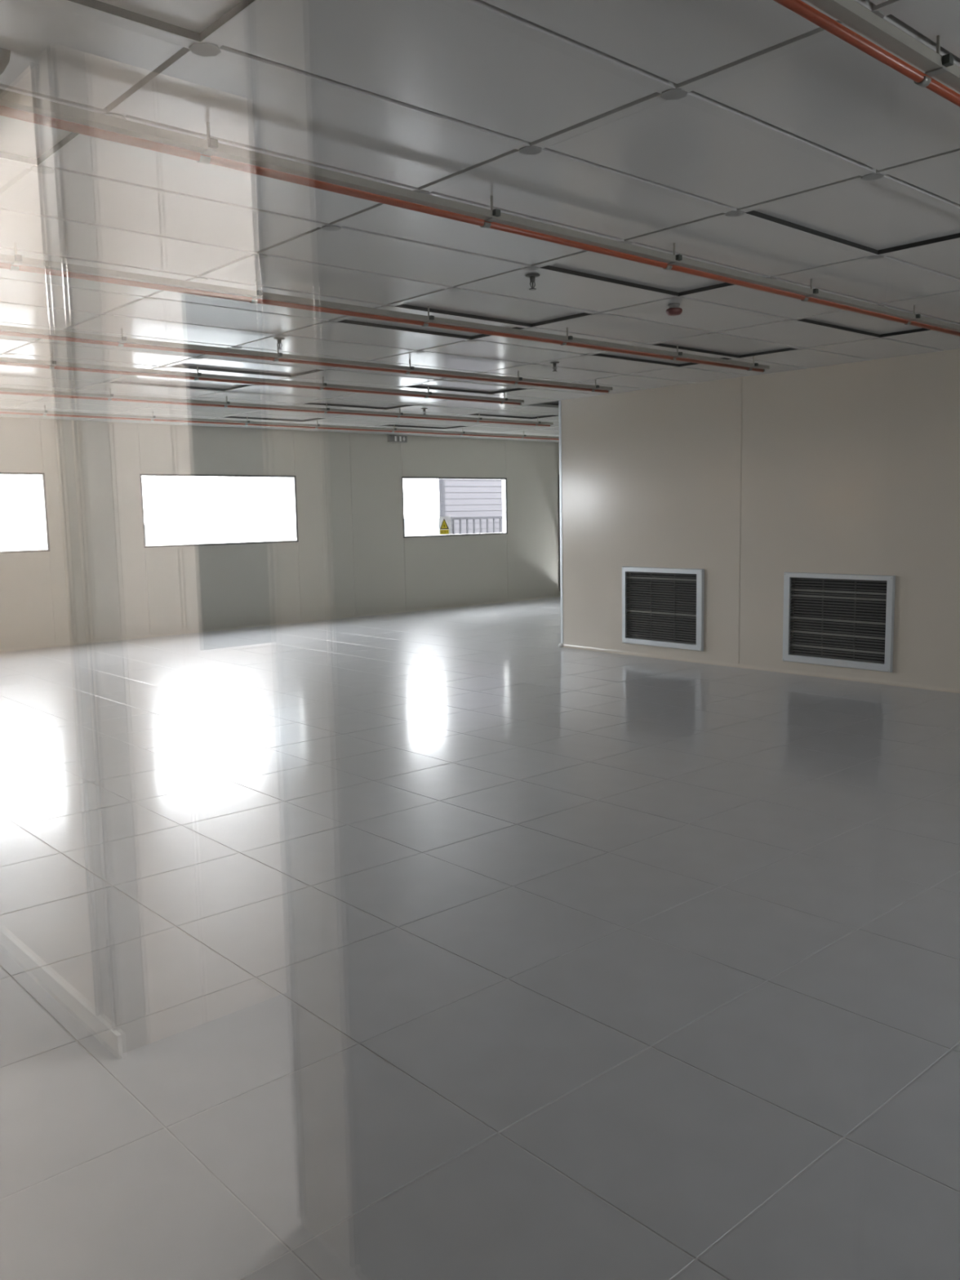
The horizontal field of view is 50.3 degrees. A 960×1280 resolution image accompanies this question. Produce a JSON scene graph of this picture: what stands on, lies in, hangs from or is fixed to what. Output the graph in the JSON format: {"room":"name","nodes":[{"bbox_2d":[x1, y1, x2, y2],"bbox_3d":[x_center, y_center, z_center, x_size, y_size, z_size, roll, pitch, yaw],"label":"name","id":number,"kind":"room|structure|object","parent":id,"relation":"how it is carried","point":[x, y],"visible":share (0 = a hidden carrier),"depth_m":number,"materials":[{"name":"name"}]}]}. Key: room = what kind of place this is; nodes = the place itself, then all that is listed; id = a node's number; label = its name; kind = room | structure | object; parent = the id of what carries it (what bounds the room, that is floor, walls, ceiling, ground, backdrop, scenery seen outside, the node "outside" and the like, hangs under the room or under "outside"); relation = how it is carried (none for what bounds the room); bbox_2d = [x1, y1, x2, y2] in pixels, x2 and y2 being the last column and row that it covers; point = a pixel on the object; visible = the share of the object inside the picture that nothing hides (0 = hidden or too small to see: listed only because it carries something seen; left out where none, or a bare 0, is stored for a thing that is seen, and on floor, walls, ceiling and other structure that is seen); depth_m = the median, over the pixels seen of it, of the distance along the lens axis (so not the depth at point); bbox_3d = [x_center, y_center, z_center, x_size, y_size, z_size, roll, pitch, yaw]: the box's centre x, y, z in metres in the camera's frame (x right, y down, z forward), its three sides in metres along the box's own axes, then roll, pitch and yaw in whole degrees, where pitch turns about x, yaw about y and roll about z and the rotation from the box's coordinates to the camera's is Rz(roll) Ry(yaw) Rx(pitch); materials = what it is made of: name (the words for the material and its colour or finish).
{"room":"clean room","nodes":[
{"label":"clean room","id":0,"kind":"room"},
{"bbox_2d":[0,417,559,648],"bbox_3d":[-3.796,-1.467,13.403,14.163,2.750,0.090,-7,9,-41],"label":"wall","id":1,"kind":"structure","parent":0,"point":[97,580],"depth_m":14.04,"materials":[{"name":"beige paint"}]},
{"bbox_2d":[0,471,49,553],"bbox_3d":[-5.993,-1.412,11.425,2.232,0.926,0.095,-7,9,-41],"label":"window","id":2,"kind":"structure","parent":1,"relation":"in","point":[42,474],"depth_m":12.11,"materials":[{"name":"white paint"}]},
{"bbox_2d":[139,473,298,547],"bbox_3d":[-3.450,-1.741,13.687,2.270,0.926,0.095,-7,9,-41],"label":"window","id":3,"kind":"structure","parent":1,"relation":"in","point":[294,495],"depth_m":13.85,"materials":[{"name":"white paint"}]},
{"bbox_2d":[0,595,559,652],"bbox_3d":[-3.386,-0.159,13.836,12.933,0.032,0.026,-7,9,-41],"label":"baseboard","id":4,"kind":"structure","parent":1,"relation":"attached to","point":[553,596],"depth_m":14.06,"materials":[{"name":"grey metal"}]},
{"bbox_2d":[387,435,407,442],"bbox_3d":[-1.245,-3.036,15.437,0.330,0.095,0.062,-7,9,-41],"label":"emergency light","id":5,"kind":"object","parent":1,"relation":"attached to","point":[393,438],"visible":1,"depth_m":15.41,"materials":[{"name":"grey plastic"}]},
{"bbox_2d":[401,476,507,537],"bbox_3d":[-0.396,-2.137,16.402,2.202,0.926,0.095,-7,9,-41],"label":"window","id":6,"kind":"structure","parent":1,"relation":"in","point":[504,480],"depth_m":16.72,"materials":[{"name":"white paint"}]},
{"bbox_2d":[439,516,451,534],"bbox_3d":[-0.552,-1.816,16.237,0.250,0.285,0.003,-7,9,-41],"label":"warning sticker","id":7,"kind":"object","parent":6,"relation":"attached to","point":[445,522],"visible":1,"depth_m":16.24,"materials":[{"name":"yellow paper"}]},
{"bbox_2d":[0,596,959,1279],"bbox_3d":[-0.175,0.700,6.962,17.813,0.101,14.824,-7,9,-41],"label":"floor","id":8,"kind":"structure","parent":0,"point":[460,943],"depth_m":3.43,"materials":[{"name":"tile"}]},
{"bbox_2d":[0,0,959,442],"bbox_3d":[-0.228,-2.077,6.617,17.813,0.125,14.824,-7,9,-41],"label":"ceiling","id":9,"kind":"structure","parent":0,"point":[748,136],"depth_m":3.83,"materials":[{"name":"white metal"}]},
{"bbox_2d":[0,47,10,75],"bbox_3d":[-1.248,-1.484,2.638,0.138,0.056,0.028,5,9,41],"label":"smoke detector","id":10,"kind":"object","parent":9,"relation":"hanging from","point":[5,54],"visible":1,"depth_m":2.60,"materials":[{"name":"white plastic"}]},
{"bbox_2d":[0,353,524,405],"bbox_3d":[-2.231,-2.107,8.070,7.160,0.108,0.090,-7,9,-41],"label":"conduit","id":11,"kind":"object","parent":9,"relation":"attached to","point":[52,365],"visible":1,"depth_m":8.29,"materials":[{"name":"orange metal"}]},
{"bbox_2d":[0,387,553,426],"bbox_3d":[-2.559,-2.349,10.066,9.360,0.108,0.090,-7,9,-41],"label":"conduit","id":12,"kind":"object","parent":9,"relation":"attached to","point":[110,397],"visible":1,"depth_m":10.27,"materials":[{"name":"orange metal"}]},
{"bbox_2d":[273,337,284,349],"bbox_3d":[-1.348,-1.992,6.881,0.076,0.070,0.075,-7,9,-41],"label":"sprinkler head","id":13,"kind":"object","parent":9,"relation":"attached to","point":[279,340],"visible":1,"depth_m":6.87},
{"bbox_2d":[0,404,559,439],"bbox_3d":[-2.483,-2.639,12.388,12.600,0.108,0.090,-7,9,-41],"label":"conduit","id":14,"kind":"object","parent":9,"relation":"attached to","point":[15,411],"visible":0.8,"depth_m":12.15,"materials":[{"name":"orange metal"}]},
{"bbox_2d":[0,324,613,393],"bbox_3d":[-1.435,-2.009,7.158,7.120,0.108,0.090,-7,9,-41],"label":"conduit","id":15,"kind":"object","parent":9,"relation":"attached to","point":[122,341],"visible":1,"depth_m":7.13,"materials":[{"name":"orange metal"}]},
{"bbox_2d":[0,242,768,373],"bbox_3d":[-0.326,-1.875,5.915,7.100,0.108,0.090,-7,9,-41],"label":"conduit","id":16,"kind":"object","parent":9,"relation":"attached to","point":[14,263],"visible":1,"depth_m":5.47,"materials":[{"name":"orange plastic"}]},
{"bbox_2d":[0,88,959,336],"bbox_3d":[0.868,-1.739,4.630,7.150,0.108,0.090,-7,9,-41],"label":"conduit","id":17,"kind":"object","parent":9,"relation":"attached to","point":[210,147],"visible":1,"depth_m":3.57,"materials":[{"name":"orange plastic"}]},
{"bbox_2d":[524,273,539,290],"bbox_3d":[0.266,-1.812,5.182,0.076,0.070,0.075,-7,9,-41],"label":"sprinkler head","id":18,"kind":"object","parent":9,"relation":"attached to","point":[531,276],"visible":1,"depth_m":5.17},
{"bbox_2d":[550,361,559,371],"bbox_3d":[0.601,-2.197,8.228,0.076,0.070,0.075,-7,9,-41],"label":"sprinkler head","id":19,"kind":"object","parent":9,"relation":"attached to","point":[553,363],"visible":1,"depth_m":8.21},
{"bbox_2d":[666,303,682,315],"bbox_3d":[1.139,-1.935,5.998,0.096,0.060,0.096,-7,9,-41],"label":"smoke detector","id":20,"kind":"object","parent":9,"relation":"attached to","point":[673,309],"visible":1,"depth_m":5.97,"materials":[{"name":"red plastic"}]},
{"bbox_2d":[773,0,959,106],"bbox_3d":[2.000,-1.604,3.376,7.150,0.108,0.090,-7,9,-41],"label":"conduit","id":21,"kind":"object","parent":9,"relation":"attached to","point":[851,13],"visible":1,"depth_m":2.47,"materials":[{"name":"metal"}]},
{"bbox_2d":[560,348,959,688],"bbox_3d":[4.198,-0.903,7.637,0.080,2.750,9.835,-7,9,-41],"label":"wall","id":22,"kind":"structure","parent":0,"point":[851,468],"depth_m":9.30,"materials":[{"name":"beige paint"}]},
{"bbox_2d":[558,400,563,647],"bbox_3d":[0.883,-1.258,11.252,0.072,2.688,0.072,-7,9,-41],"label":"trim","id":23,"kind":"structure","parent":22,"relation":"attached to","point":[560,645],"depth_m":11.24,"materials":[{"name":"metal"}]},
{"bbox_2d":[622,566,704,651],"bbox_3d":[1.847,-0.330,10.323,0.086,0.803,1.016,-7,9,-41],"label":"air vent","id":24,"kind":"object","parent":22,"relation":"in","point":[667,604],"visible":1,"depth_m":10.31,"materials":[{"name":"metal"}]},
{"bbox_2d":[562,644,959,693],"bbox_3d":[4.194,0.452,7.758,0.026,0.032,9.805,-7,9,-41],"label":"baseboard","id":25,"kind":"structure","parent":22,"relation":"attached to","point":[644,655],"depth_m":9.38,"materials":[{"name":"beige metal"}]},
{"bbox_2d":[782,572,895,672],"bbox_3d":[3.116,-0.172,8.919,0.086,0.813,1.033,-7,9,-41],"label":"air vent","id":26,"kind":"object","parent":22,"relation":"in","point":[845,616],"visible":1,"depth_m":8.89,"materials":[{"name":"metal"}]},
{"bbox_3d":[2.986,-1.950,16.246,0.080,2.750,4.690,-7,9,-41],"label":"wall","id":27,"kind":"structure","parent":0,"visible":0},
{"bbox_2d":[558,474,559,591],"bbox_3d":[1.800,-1.829,17.522,0.120,2.040,1.210,-7,9,-41],"label":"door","id":28,"kind":"structure","parent":27,"relation":"in","point":[558,474],"depth_m":17.96,"materials":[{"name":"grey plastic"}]},
{"label":"outside","id":29,"kind":"structure","parent":0,"visible":0},
{"bbox_3d":[-20.146,-2.600,37.402,100.000,0.200,57.326,-7,9,-41],"label":"paving","id":30,"kind":"object","parent":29,"visible":0},
{"bbox_2d":[0,517,439,551],"bbox_3d":[-9.150,-0.523,12.226,22.660,1.470,0.200,-7,9,-41],"label":"ground","id":31,"kind":"structure","parent":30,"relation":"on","point":[11,539],"depth_m":16.28,"materials":[{"name":"white"}]},
{"bbox_2d":[438,479,502,534],"bbox_3d":[3.587,-4.374,25.849,12.070,5.270,0.250,-7,9,-41],"label":"building","id":32,"kind":"structure","parent":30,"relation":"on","point":[458,498],"depth_m":22.48,"materials":[{"name":"grey metal"}]},
{"bbox_2d":[451,515,502,534],"bbox_3d":[1.681,-1.896,21.588,6.100,1.475,0.060,-7,9,-41],"label":"railing","id":33,"kind":"object","parent":30,"relation":"on","point":[473,518],"visible":0.09,"depth_m":19.92,"materials":[{"name":"grey metal"}]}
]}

